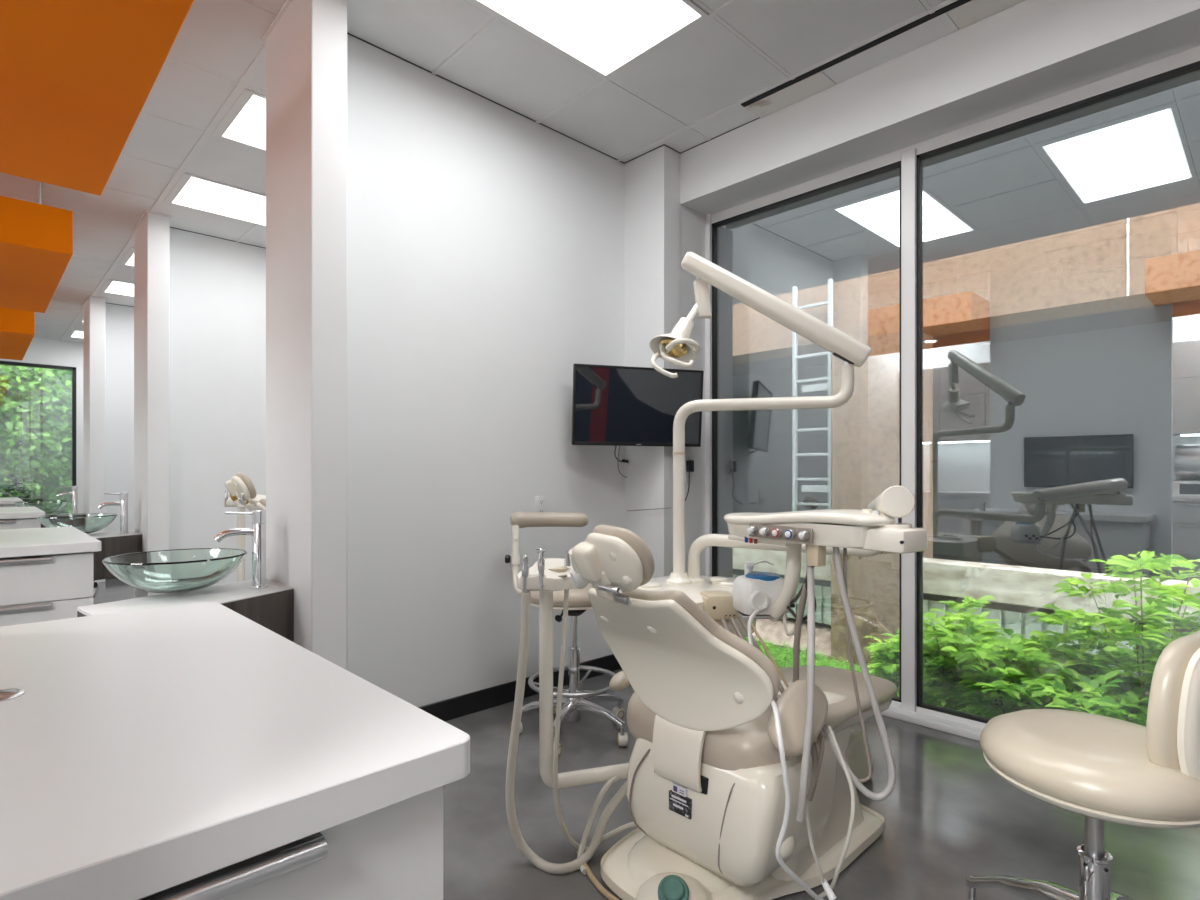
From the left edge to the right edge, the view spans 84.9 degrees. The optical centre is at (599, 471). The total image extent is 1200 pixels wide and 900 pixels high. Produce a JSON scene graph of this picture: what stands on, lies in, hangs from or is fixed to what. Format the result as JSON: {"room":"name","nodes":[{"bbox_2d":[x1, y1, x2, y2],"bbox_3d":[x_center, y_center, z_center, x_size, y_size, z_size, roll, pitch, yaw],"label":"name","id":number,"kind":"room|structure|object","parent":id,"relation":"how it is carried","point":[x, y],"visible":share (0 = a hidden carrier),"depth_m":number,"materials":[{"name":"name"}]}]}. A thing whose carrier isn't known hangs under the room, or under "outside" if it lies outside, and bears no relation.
{"room":"dental clinic","nodes":[
{"label":"dental clinic","id":0,"kind":"room"},
{"bbox_2d":[0,337,82,512],"bbox_3d":[-7.879,-0.340,9.071,5.620,3.020,0.200,0,0,-44],"label":"wall","id":1,"kind":"structure","parent":0,"point":[40,350],"depth_m":9.31,"materials":[{"name":"paint"}]},
{"bbox_2d":[0,361,75,485],"bbox_3d":[-8.566,-0.210,8.328,3.000,2.560,0.100,0,0,-44],"label":"window","id":2,"kind":"structure","parent":1,"relation":"in","point":[73,369],"depth_m":9.31,"materials":[{"name":"black"}]},
{"bbox_2d":[83,297,133,582],"bbox_3d":[-4.829,-0.340,7.732,1.940,3.019,0.520,0,0,-44],"label":"wall partition","id":3,"kind":"structure","parent":0,"point":[108,329],"depth_m":7.19,"materials":[{"name":"paint"}]},
{"bbox_2d":[41,513,84,527],"bbox_3d":[-5.755,0.684,6.825,0.404,0.468,0.821,0,0,21],"label":"shelf","id":4,"kind":"object","parent":3,"relation":"attached to","point":[42,525],"visible":0.02,"depth_m":6.95,"materials":[{"name":"brown wood"}]},
{"bbox_2d":[14,500,70,514],"bbox_3d":[-5.849,0.379,6.889,0.452,0.142,0.452,0,0,-44],"label":"basin","id":5,"kind":"object","parent":4,"relation":"on","point":[52,506],"visible":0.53,"depth_m":6.79,"materials":[{"name":"clear glass"}]},
{"bbox_2d":[56,486,78,513],"bbox_3d":[-5.657,0.300,6.970,0.186,0.300,0.066,0,0,-44],"label":"faucet","id":6,"kind":"object","parent":4,"relation":"on","point":[74,493],"visible":0.99,"depth_m":6.99,"materials":[{"name":"silver metal"}]},
{"bbox_2d":[134,213,265,597],"bbox_3d":[-2.687,-0.340,5.505,1.940,3.019,0.520,0,0,-44],"label":"wall partition","id":7,"kind":"structure","parent":0,"point":[200,300],"depth_m":5.07,"materials":[{"name":"paint"}]},
{"bbox_2d":[88,531,141,597],"bbox_3d":[-3.613,0.684,4.598,0.404,0.468,0.821,0,0,21],"label":"shelf","id":8,"kind":"object","parent":7,"relation":"attached to","point":[113,543],"visible":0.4,"depth_m":4.61,"materials":[{"name":"brown wood"}]},
{"bbox_2d":[37,513,116,533],"bbox_3d":[-3.707,0.379,4.662,0.452,0.142,0.452,0,0,-44],"label":"basin","id":9,"kind":"object","parent":8,"relation":"on","point":[92,522],"visible":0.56,"depth_m":4.55,"materials":[{"name":"clear glass"}]},
{"bbox_2d":[97,492,129,533],"bbox_3d":[-3.515,0.300,4.743,0.186,0.300,0.066,0,0,-44],"label":"faucet","id":10,"kind":"object","parent":8,"relation":"on","point":[123,503],"visible":1,"depth_m":4.76,"materials":[{"name":"silver metal"}]},
{"bbox_2d":[266,0,624,706],"bbox_3d":[-0.544,-0.340,3.278,1.940,3.019,0.520,0,0,-44],"label":"wall partition","id":11,"kind":"structure","parent":0,"point":[442,259],"depth_m":2.99,"materials":[{"name":"paint"}]},
{"bbox_2d":[77,578,293,641],"bbox_3d":[-1.471,0.684,2.371,0.404,0.468,0.821,0,0,21],"label":"sink counter","id":12,"kind":"object","parent":11,"relation":"attached to","point":[271,607],"visible":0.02,"depth_m":2.41,"materials":[{"name":"white stone"}]},
{"bbox_2d":[102,548,246,594],"bbox_3d":[-1.565,0.379,2.435,0.452,0.142,0.452,0,0,-44],"label":"basin","id":13,"kind":"object","parent":12,"relation":"on","point":[173,571],"visible":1,"depth_m":2.33,"materials":[{"name":"clear glass"}]},
{"bbox_2d":[214,510,268,588],"bbox_3d":[-1.373,0.300,2.516,0.186,0.300,0.066,0,0,-44],"label":"faucet","id":14,"kind":"object","parent":12,"relation":"on","point":[258,530],"visible":1,"depth_m":2.54,"materials":[{"name":"silver metal"}]},
{"bbox_2d":[418,654,621,721],"bbox_3d":[-0.332,1.120,3.245,1.930,0.100,0.322,0,0,-44],"label":"baseboard","id":15,"kind":"structure","parent":11,"relation":"attached to","point":[462,705],"depth_m":3.25,"materials":[{"name":"black"}]},
{"bbox_2d":[535,496,545,511],"bbox_3d":[-0.314,0.186,3.481,0.070,0.116,0.007,0,0,-44],"label":"wall outlet","id":16,"kind":"object","parent":11,"relation":"attached to","point":[540,501],"visible":0.65,"depth_m":3.48,"materials":[{"name":"white plastic"}]},
{"bbox_2d":[571,364,703,510],"bbox_3d":[0.141,-0.167,3.808,0.757,0.808,0.519,0,0,-19],"label":"television","id":17,"kind":"object","parent":11,"relation":"attached to","point":[615,406],"visible":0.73,"depth_m":3.57,"materials":[{"name":"black plastic"}]},
{"bbox_2d":[0,0,958,342],"bbox_3d":[-2.437,-1.907,3.414,5.620,0.126,15.900,0,0,-44],"label":"ceiling","id":18,"kind":"structure","parent":0,"point":[688,92],"depth_m":3.13,"materials":[{"name":"paint"}]},
{"bbox_2d":[0,307,34,359],"bbox_3d":[-6.284,-1.557,6.402,1.058,0.590,1.960,0,0,-44],"label":"box","id":19,"kind":"object","parent":18,"relation":"hanging from","point":[17,327],"visible":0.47,"depth_m":6.05,"materials":[{"name":"orange paint"}]},
{"bbox_2d":[0,182,72,312],"bbox_3d":[-4.142,-1.557,4.175,1.058,0.590,1.960,0,0,-44],"label":"ceiling panel","id":20,"kind":"object","parent":18,"relation":"hanging from","point":[36,240],"visible":0.88,"depth_m":3.83,"materials":[{"name":"orange paint"}]},
{"bbox_2d":[66,330,82,338],"bbox_3d":[-6.625,-1.845,9.129,1.197,0.008,0.594,0,0,-44],"label":"recessed light","id":21,"kind":"object","parent":18,"relation":"in","point":[73,333],"visible":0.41,"depth_m":8.78,"materials":[{"name":"white plastic"}]},
{"bbox_2d":[71,331,82,337],"bbox_3d":[-6.616,-1.846,9.137,1.132,0.006,0.554,0,0,-44],"label":"diffuser","id":22,"kind":"object","parent":21,"relation":"attached to","point":[75,334],"depth_m":8.79,"materials":[{"name":"white plastic"}]},
{"bbox_2d":[82,295,106,305],"bbox_3d":[-5.479,-1.843,7.109,0.162,0.011,0.547,0,0,-44],"label":"ceiling trim","id":23,"kind":"structure","parent":18,"relation":"attached to","point":[88,296],"depth_m":6.94,"materials":[{"name":"white"}]},
{"bbox_2d":[0,0,193,195],"bbox_3d":[-2.000,-1.557,1.948,1.058,0.590,1.960,0,0,-44],"label":"ceiling panel","id":24,"kind":"object","parent":18,"relation":"hanging from","point":[77,77],"visible":1,"depth_m":2.12,"materials":[{"name":"orange paint"}]},
{"bbox_2d":[99,279,133,296],"bbox_3d":[-4.483,-1.845,6.902,1.197,0.008,0.594,0,0,-44],"label":"recessed light","id":25,"kind":"object","parent":18,"relation":"in","point":[110,286],"visible":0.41,"depth_m":6.58,"materials":[{"name":"white plastic"}]},
{"bbox_2d":[105,281,133,295],"bbox_3d":[-4.474,-1.846,6.910,1.132,0.006,0.554,0,0,-44],"label":"diffuser","id":26,"kind":"object","parent":25,"relation":"attached to","point":[123,288],"depth_m":6.59,"materials":[{"name":"white plastic"}]},
{"bbox_2d":[119,247,133,266],"bbox_3d":[-3.626,-1.845,6.011,1.197,0.008,0.594,0,0,-44],"label":"recessed light","id":27,"kind":"object","parent":18,"relation":"in","point":[128,259],"visible":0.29,"depth_m":5.66,"materials":[{"name":"white plastic"}]},
{"bbox_2d":[125,254,133,265],"bbox_3d":[-3.617,-1.846,6.020,1.132,0.006,0.554,0,0,-44],"label":"diffuser","id":28,"kind":"object","parent":27,"relation":"attached to","point":[129,260],"depth_m":5.72,"materials":[{"name":"white plastic"}]},
{"bbox_2d":[132,210,172,231],"bbox_3d":[-3.337,-1.843,4.881,0.162,0.011,0.547,0,0,-44],"label":"ceiling trim","id":29,"kind":"structure","parent":18,"relation":"attached to","point":[146,211],"depth_m":4.72,"materials":[{"name":"white"}]},
{"bbox_2d":[163,173,265,226],"bbox_3d":[-2.341,-1.845,4.675,1.197,0.008,0.594,0,0,-44],"label":"recessed light","id":30,"kind":"object","parent":18,"relation":"in","point":[191,191],"visible":0.49,"depth_m":4.44,"materials":[{"name":"white plastic"}]},
{"bbox_2d":[212,88,265,151],"bbox_3d":[-1.484,-1.845,3.784,1.197,0.008,0.594,0,0,-44],"label":"recessed light","id":31,"kind":"object","parent":18,"relation":"in","point":[244,123],"visible":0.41,"depth_m":3.46,"materials":[{"name":"white plastic"}]},
{"bbox_2d":[223,95,265,149],"bbox_3d":[-1.475,-1.846,3.793,1.132,0.006,0.554,0,0,-44],"label":"diffuser","id":32,"kind":"object","parent":31,"relation":"attached to","point":[246,126],"depth_m":3.48,"materials":[{"name":"white plastic"}]},
{"bbox_2d":[261,0,292,41],"bbox_3d":[-1.195,-1.843,2.655,0.162,0.011,0.547,0,0,-44],"label":"ceiling trim","id":33,"kind":"structure","parent":18,"relation":"attached to","point":[288,2],"depth_m":2.67,"materials":[{"name":"white"}]},
{"bbox_2d":[470,0,708,78],"bbox_3d":[-0.199,-1.845,2.448,1.197,0.008,0.594,0,0,-44],"label":"recessed light","id":34,"kind":"object","parent":18,"relation":"in","point":[604,37],"visible":1,"depth_m":2.70,"materials":[{"name":"white plastic"}]},
{"bbox_2d":[741,0,1024,117],"bbox_3d":[1.581,-1.847,2.516,0.177,0.010,2.335,0,0,-44],"label":"ceiling vent","id":35,"kind":"object","parent":18,"relation":"in","point":[929,28],"visible":1,"depth_m":2.88,"materials":[{"name":"black"}]},
{"bbox_2d":[94,578,1199,899],"bbox_3d":[-2.437,1.230,3.414,5.620,0.120,15.900,0,0,-44],"label":"floor","id":36,"kind":"structure","parent":0,"point":[949,818],"depth_m":2.14,"materials":[{"name":"concrete"}]},
{"bbox_2d":[0,504,17,506],"bbox_3d":[-7.151,0.767,7.712,0.441,0.806,1.150,0,0,-44],"label":"base cabinet","id":37,"kind":"object","parent":36,"relation":"on","point":[1,505],"visible":0.09,"depth_m":7.42,"materials":[{"name":"white"}]},
{"bbox_2d":[0,497,22,504],"bbox_3d":[-7.149,0.340,7.730,0.469,0.048,1.167,0,0,-44],"label":"countertop","id":38,"kind":"structure","parent":37,"relation":"on","point":[7,500],"depth_m":7.44,"materials":[{"name":"white laminate"}]},
{"bbox_2d":[0,518,40,529],"bbox_3d":[-5.009,0.767,5.485,0.441,0.806,1.150,0,0,-44],"label":"base cabinet","id":39,"kind":"object","parent":36,"relation":"on","point":[21,523],"visible":0.1,"depth_m":5.16,"materials":[{"name":"white"}]},
{"bbox_2d":[0,507,44,518],"bbox_3d":[-5.006,0.340,5.503,0.469,0.048,1.167,0,0,-44],"label":"countertop","id":40,"kind":"structure","parent":39,"relation":"on","point":[5,512],"depth_m":5.21,"materials":[{"name":"white stone"}]},
{"bbox_2d":[0,552,93,626],"bbox_3d":[-2.867,0.767,3.258,0.441,0.806,1.150,0,0,-44],"label":"base cabinet","id":41,"kind":"object","parent":36,"relation":"on","point":[38,588],"visible":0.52,"depth_m":2.90,"materials":[{"name":"white laminate"},{"name":"brushed steel"}]},
{"bbox_2d":[0,527,100,557],"bbox_3d":[-2.864,0.340,3.276,0.469,0.048,1.167,0,0,-44],"label":"countertop","id":42,"kind":"structure","parent":41,"relation":"on","point":[51,540],"depth_m":3.01,"materials":[{"name":"white stone"}]},
{"bbox_2d":[225,472,265,511],"bbox_3d":[-1.658,0.599,4.330,0.673,1.193,1.434,0,0,37],"label":"dental chair","id":43,"kind":"object","parent":36,"relation":"on","point":[240,487],"visible":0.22,"depth_m":3.82,"materials":[{"name":"beige plastic"}]},
{"bbox_2d":[224,490,265,581],"bbox_3d":[-2.203,0.461,4.275,0.425,0.741,0.175,0,0,-24],"label":"stand","id":44,"kind":"object","parent":43,"relation":"attached to","point":[228,502],"visible":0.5,"depth_m":4.20,"materials":[{"name":"beige plastic"}]},
{"bbox_2d":[236,472,255,498],"bbox_3d":[-2.089,0.080,3.873,0.101,0.156,0.203,0,0,-44],"label":"cushion","id":45,"kind":"object","parent":43,"relation":"on","point":[245,489],"depth_m":3.80,"materials":[{"name":"beige leather"}]},
{"bbox_2d":[248,499,265,506],"bbox_3d":[-1.970,0.346,3.952,0.218,0.386,0.577,0,0,-44],"label":"cushion","id":46,"kind":"object","parent":43,"relation":"on","point":[251,503],"depth_m":3.81,"materials":[{"name":"beige leather"}]},
{"bbox_2d":[139,786,442,899],"bbox_3d":[-0.725,0.767,1.031,0.441,0.806,1.150,0,0,-44],"label":"base cabinet","id":47,"kind":"object","parent":36,"relation":"on","point":[395,851],"visible":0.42,"depth_m":0.72,"materials":[{"name":"white"}]},
{"bbox_2d":[0,601,469,899],"bbox_3d":[-0.722,0.340,1.049,0.469,0.048,1.167,0,0,-44],"label":"countertop","id":48,"kind":"structure","parent":47,"relation":"on","point":[144,753],"depth_m":0.77,"materials":[{"name":"white laminate"}]},
{"bbox_2d":[505,512,627,756],"bbox_3d":[-0.126,0.679,2.967,0.550,0.982,0.533,0,0,-21],"label":"stool","id":49,"kind":"object","parent":36,"relation":"on","point":[575,701],"visible":0.69,"depth_m":2.92,"materials":[{"name":"beige metal"}]},
{"bbox_2d":[530,583,591,606],"bbox_3d":[-0.116,0.528,2.941,0.450,0.073,0.450,0,0,-44],"label":"seat cushion","id":50,"kind":"object","parent":49,"relation":"on","point":[577,597],"depth_m":2.73,"materials":[{"name":"beige leather"}]},
{"bbox_2d":[505,547,635,873],"bbox_3d":[-0.070,0.698,2.033,0.444,0.955,0.200,0,0,-30],"label":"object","id":51,"kind":"object","parent":36,"relation":"on","point":[546,576],"visible":0.91,"depth_m":1.97,"materials":[{"name":"white plastic"}]},
{"bbox_2d":[577,850,618,899],"bbox_3d":[0.056,1.161,1.812,0.081,0.015,0.456,0,0,-41],"label":"tube","id":52,"kind":"object","parent":36,"relation":"on","point":[607,894],"visible":0.87,"depth_m":1.84,"materials":[{"name":"beige"}]},
{"bbox_2d":[577,775,620,874],"bbox_3d":[0.019,1.049,2.011,0.255,0.250,0.078,0,0,-44],"label":"tube","id":53,"kind":"object","parent":36,"relation":"on","point":[612,780],"visible":0.81,"depth_m":1.99,"materials":[{"name":"beige"}]},
{"bbox_2d":[637,572,819,755],"bbox_3d":[0.459,0.776,2.214,0.517,0.788,1.013,0,0,-30],"label":"utility cover","id":54,"kind":"object","parent":36,"relation":"on","point":[714,596],"visible":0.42,"depth_m":2.23,"materials":[{"name":"beige plastic"}]},
{"bbox_2d":[666,572,691,584],"bbox_3d":[0.299,0.402,2.487,0.100,0.040,0.100,0,0,-44],"label":"socket","id":55,"kind":"object","parent":54,"relation":"attached to","point":[674,579],"depth_m":2.46,"materials":[{"name":"white plastic"}]},
{"bbox_2d":[649,252,870,573],"bbox_3d":[0.555,-0.194,2.390,0.780,1.208,0.286,0,0,-5],"label":"light","id":56,"kind":"object","parent":54,"relation":"on","point":[674,347],"visible":1,"depth_m":2.34,"materials":[{"name":"white plastic"}]},
{"bbox_2d":[688,485,927,899],"bbox_3d":[0.676,0.570,2.058,0.614,1.074,1.048,0,0,-6],"label":"dental delivery unit","id":57,"kind":"object","parent":54,"relation":"attached to","point":[873,530],"visible":0.99,"depth_m":1.67,"materials":[{"name":"white plastic"}]},
{"bbox_2d":[732,560,824,899],"bbox_3d":[0.498,0.636,1.766,0.189,0.929,0.652,0,0,2],"label":"ultrasonic scaler","id":58,"kind":"object","parent":57,"relation":"on","point":[753,593],"visible":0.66,"depth_m":1.94,"materials":[{"name":"white plastic"}]},
{"bbox_2d":[724,509,894,525],"bbox_3d":[0.574,0.129,1.841,0.233,0.057,0.538,0,0,-35],"label":"tray","id":59,"kind":"object","parent":57,"relation":"on","point":[827,517],"depth_m":1.70,"materials":[{"name":"white plastic"}]},
{"bbox_2d":[568,524,896,899],"bbox_3d":[0.484,0.664,2.103,0.673,1.063,1.434,0,0,37],"label":"dental chair","id":60,"kind":"object","parent":36,"relation":"on","point":[705,791],"visible":0.95,"depth_m":1.72,"materials":[{"name":"beige plastic"}]},
{"bbox_2d":[593,524,654,585],"bbox_3d":[0.053,0.210,1.646,0.101,0.156,0.203,0,0,-44],"label":"cushion","id":61,"kind":"object","parent":60,"relation":"on","point":[634,565],"depth_m":1.58,"materials":[{"name":"beige leather"}]},
{"bbox_2d":[658,875,688,899],"bbox_3d":[0.188,1.074,1.677,0.079,0.068,0.080,0,0,-44],"label":"switch","id":62,"kind":"object","parent":60,"relation":"attached to","point":[672,887],"depth_m":1.66,"materials":[{"name":"teal plastic"}]},
{"bbox_2d":[673,785,683,793],"bbox_3d":[0.211,0.853,1.758,0.002,0.014,0.037,0,0,-44],"label":"print","id":63,"kind":"object","parent":60,"relation":"on","point":[677,789],"depth_m":1.76,"materials":[{"name":"white"}]},
{"bbox_2d":[670,795,687,817],"bbox_3d":[0.212,0.893,1.757,0.002,0.042,0.062,0,0,-44],"label":"print","id":64,"kind":"object","parent":60,"relation":"attached to","point":[678,803],"depth_m":1.76,"materials":[{"name":"black plastic"}]},
{"bbox_2d":[592,585,779,698],"bbox_3d":[0.172,0.476,1.725,0.218,0.386,0.577,0,0,-44],"label":"cushion","id":65,"kind":"object","parent":60,"relation":"on","point":[678,651],"depth_m":1.68,"materials":[{"name":"beige plastic"}]},
{"bbox_2d":[627,666,896,770],"bbox_3d":[0.621,0.733,2.186,1.134,0.185,0.540,0,0,-44],"label":"seat cushion","id":66,"kind":"object","parent":60,"relation":"on","point":[728,744],"depth_m":1.82,"materials":[{"name":"beige leather"}]},
{"bbox_2d":[881,705,982,740],"bbox_3d":[1.637,1.153,2.914,0.080,0.035,2.930,0,0,-44],"label":"sill","id":67,"kind":"structure","parent":36,"relation":"on","point":[960,729],"depth_m":3.00,"materials":[{"name":"white"}]},
{"bbox_2d":[966,630,1199,899],"bbox_3d":[1.081,0.750,1.416,0.593,0.838,0.613,0,0,-44],"label":"stool","id":68,"kind":"object","parent":36,"relation":"on","point":[1099,768],"visible":1,"depth_m":1.29,"materials":[{"name":"beige leather"}]},
{"bbox_2d":[980,709,1199,820],"bbox_3d":[1.058,0.603,1.403,0.424,0.084,0.424,0,0,-44],"label":"seat cushion","id":69,"kind":"object","parent":68,"relation":"on","point":[1092,765],"depth_m":1.29,"materials":[{"name":"beige leather"}]},
{"bbox_2d":[1146,630,1199,768],"bbox_3d":[1.230,0.494,1.337,0.356,0.326,0.081,0,0,-32],"label":"backrest cushion","id":70,"kind":"object","parent":68,"relation":"on","point":[1173,713],"depth_m":1.26,"materials":[{"name":"beige leather"}]},
{"bbox_2d":[625,145,680,578],"bbox_3d":[0.186,-0.339,3.995,0.148,3.018,0.660,0,0,-44],"label":"wall column","id":71,"kind":"structure","parent":0,"point":[652,179],"depth_m":3.79,"materials":[{"name":"paint"}]},
{"bbox_2d":[680,0,1199,575],"bbox_3d":[-0.538,-0.340,5.171,0.445,3.020,15.600,0,0,-44],"label":"wall","id":72,"kind":"structure","parent":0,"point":[1027,52],"depth_m":2.90,"materials":[{"name":"paint"}]},
{"bbox_2d":[685,462,691,481],"bbox_3d":[0.519,0.000,3.851,0.064,0.116,0.007,0,0,-44],"label":"wall outlet","id":73,"kind":"object","parent":72,"relation":"attached to","point":[686,472],"visible":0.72,"depth_m":3.84,"materials":[{"name":"white plastic"}]},
{"bbox_2d":[685,460,693,499],"bbox_3d":[0.493,0.070,3.804,0.136,0.279,0.030,0,0,-44],"label":"power adapter","id":74,"kind":"object","parent":72,"relation":"attached to","point":[689,463],"visible":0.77,"depth_m":3.83,"materials":[{"name":"black plastic"}]},
{"bbox_2d":[706,46,1199,728],"bbox_3d":[1.727,-0.193,2.995,0.218,2.725,2.922,0,0,-44],"label":"window","id":75,"kind":"structure","parent":72,"relation":"attached to","point":[719,240],"depth_m":3.12,"materials":[{"name":"white metal"}]},
{"bbox_2d":[725,70,1199,229],"bbox_3d":[-0.394,-2.500,5.379,0.210,1.860,15.900,0,0,-44],"label":"facade","id":76,"kind":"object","parent":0,"point":[1194,76],"depth_m":3.09,"materials":[{"name":"grey"}]},
{"label":"outside","id":77,"kind":"structure","parent":0,"visible":0},
{"bbox_2d":[733,574,1173,677],"bbox_3d":[1.205,1.195,6.793,0.035,0.350,16.120,0,0,-44],"label":"panel","id":78,"kind":"object","parent":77,"point":[1024,624],"visible":0.05,"depth_m":4.92,"materials":[{"name":"grey concrete"}]},
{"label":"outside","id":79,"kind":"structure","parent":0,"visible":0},
{"bbox_2d":[733,548,1199,625],"bbox_3d":[1.270,0.840,6.772,0.220,0.260,16.000,0,0,-44],"label":"concrete ledge","id":80,"kind":"object","parent":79,"point":[1008,584],"depth_m":4.84,"materials":[{"name":"grey concrete"}]},
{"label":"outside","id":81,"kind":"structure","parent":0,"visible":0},
{"bbox_2d":[745,619,1147,716],"bbox_3d":[1.177,1.515,6.682,0.240,0.210,14.000,0,0,-44],"label":"dirt strip","id":82,"kind":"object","parent":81,"point":[772,631],"depth_m":6.05,"materials":[{"name":"brown soil"}]},
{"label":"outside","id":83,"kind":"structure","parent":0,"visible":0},
{"bbox_2d":[746,591,945,701],"bbox_3d":[1.515,1.640,7.008,5.100,0.660,14.000,0,0,-44],"label":"ground","id":84,"kind":"structure","parent":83,"point":[788,619],"depth_m":5.95,"materials":[{"name":"soil"}]},
{"bbox_2d":[831,318,932,664],"bbox_3d":[2.421,0.195,5.628,0.608,2.850,0.623,0,0,-44],"label":"concrete column","id":85,"kind":"structure","parent":84,"relation":"on","point":[865,429],"depth_m":5.44,"materials":[{"name":"beige concrete"}]},
{"bbox_2d":[733,203,1199,364],"bbox_3d":[1.352,-1.415,6.850,0.454,0.510,16.000,0,0,-44],"label":"exterior wall","id":86,"kind":"structure","parent":85,"relation":"on","point":[1151,259],"depth_m":4.74,"materials":[{"name":"beige concrete"}]},
{"bbox_2d":[792,279,832,510],"bbox_3d":[1.901,-0.490,5.871,0.040,2.399,0.375,0,0,-44],"label":"ladder","id":87,"kind":"object","parent":86,"relation":"attached to","point":[826,386],"visible":0.67,"depth_m":5.88,"materials":[{"name":"white metal"}]},
{"bbox_2d":[864,636,931,690],"bbox_3d":[2.032,1.325,4.490,0.505,0.434,0.531,0,0,7],"label":"leafy shrub","id":88,"kind":"object","parent":84,"relation":"on","point":[886,665],"visible":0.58,"depth_m":4.42,"materials":[{"name":"green plant"}]},
{"bbox_2d":[745,636,1122,716],"bbox_3d":[1.717,1.429,4.665,2.134,0.373,4.120,0,0,-44],"label":"grass","id":89,"kind":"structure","parent":84,"relation":"on","point":[783,657],"depth_m":5.31,"materials":[{"name":"green plant"}]},
{"bbox_2d":[880,612,1026,715],"bbox_3d":[1.986,1.089,3.683,0.697,0.688,0.585,0,0,7],"label":"leafy shrub","id":90,"kind":"object","parent":84,"relation":"on","point":[940,684],"visible":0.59,"depth_m":3.59,"materials":[{"name":"green plant"}]},
{"bbox_2d":[925,595,1004,715],"bbox_3d":[2.166,1.090,3.843,0.516,0.786,0.460,0,0,-2],"label":"leafy shrub","id":91,"kind":"object","parent":84,"relation":"on","point":[974,603],"visible":0.2,"depth_m":3.81,"materials":[{"name":"green plant"}]},
{"bbox_2d":[929,626,1088,718],"bbox_3d":[2.070,1.114,3.367,0.716,0.606,0.747,0,0,-4],"label":"leafy shrub","id":92,"kind":"object","parent":84,"relation":"on","point":[993,688],"visible":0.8,"depth_m":3.30,"materials":[{"name":"green plant"}]},
{"bbox_2d":[1021,662,1152,726],"bbox_3d":[2.293,1.136,2.972,0.797,0.528,0.655,0,0,-44],"label":"leafy shrub","id":93,"kind":"object","parent":84,"relation":"on","point":[1103,701],"visible":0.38,"depth_m":2.95,"materials":[{"name":"green plant"}]},
{"bbox_2d":[1010,604,1164,695],"bbox_3d":[2.432,1.075,3.409,0.725,0.782,0.616,0,0,9],"label":"leafy shrub","id":94,"kind":"object","parent":84,"relation":"on","point":[1078,662],"visible":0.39,"depth_m":3.38,"materials":[{"name":"green plant"}]},
{"bbox_2d":[1050,551,1199,717],"bbox_3d":[2.579,0.896,3.049,0.693,1.089,0.847,0,0,13],"label":"leafy shrub","id":95,"kind":"object","parent":84,"relation":"on","point":[1143,662],"visible":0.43,"depth_m":3.00,"materials":[{"name":"green plant"}]},
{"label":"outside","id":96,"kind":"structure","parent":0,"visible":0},
{"bbox_3d":[-10.073,1.295,11.193,9.000,0.150,5.900,0,0,-44],"label":"ground","id":97,"kind":"structure","parent":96,"visible":0},
{"bbox_2d":[0,365,71,513],"bbox_3d":[-9.556,-0.305,9.507,4.070,3.194,1.475,0,0,-44],"label":"foliage","id":98,"kind":"object","parent":97,"relation":"on","point":[50,438],"visible":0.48,"depth_m":10.11,"materials":[{"name":"green plant"}]},
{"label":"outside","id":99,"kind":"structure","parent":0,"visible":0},
{"bbox_2d":[733,569,1197,632],"bbox_3d":[1.281,1.000,6.782,0.150,0.060,16.000,0,0,-44],"label":"ledge gap","id":100,"kind":"object","parent":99,"point":[932,597],"depth_m":4.92,"materials":[{"name":"grey"}]},
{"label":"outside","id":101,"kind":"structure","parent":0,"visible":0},
{"bbox_2d":[733,299,1199,375],"bbox_3d":[2.326,-1.490,7.787,2.250,0.120,16.000,0,0,-44],"label":"ceiling","id":102,"kind":"structure","parent":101,"point":[1184,309],"depth_m":6.58,"materials":[{"name":"grey"}]},
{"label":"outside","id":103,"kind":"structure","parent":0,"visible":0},
{"bbox_2d":[933,554,1199,605],"bbox_3d":[2.236,1.020,7.701,2.500,0.100,16.000,0,0,-44],"label":"floor","id":104,"kind":"structure","parent":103,"point":[935,556],"depth_m":6.80,"materials":[{"name":"grey concrete"}]},
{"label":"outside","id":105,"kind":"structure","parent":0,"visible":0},
{"bbox_2d":[730,80,1199,304],"bbox_3d":[1.317,-3.500,6.817,0.250,3.660,16.000,0,0,-44],"label":"ceiling","id":106,"kind":"structure","parent":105,"point":[1139,157],"depth_m":4.87,"materials":[{"name":"grey"}]},
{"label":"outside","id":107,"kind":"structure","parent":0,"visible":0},
{"bbox_2d":[0,367,71,513],"bbox_3d":[-9.640,-1.030,10.743,9.000,4.600,0.150,0,0,-44],"label":"wall","id":108,"kind":"structure","parent":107,"point":[45,404],"depth_m":10.92,"materials":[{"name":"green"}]},
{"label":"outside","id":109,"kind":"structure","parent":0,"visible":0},
{"bbox_2d":[733,317,1199,608],"bbox_3d":[3.173,0.020,8.602,0.100,3.100,16.000,0,0,-44],"label":"wall","id":110,"kind":"structure","parent":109,"point":[1073,449],"depth_m":6.91,"materials":[{"name":"grey paint"}]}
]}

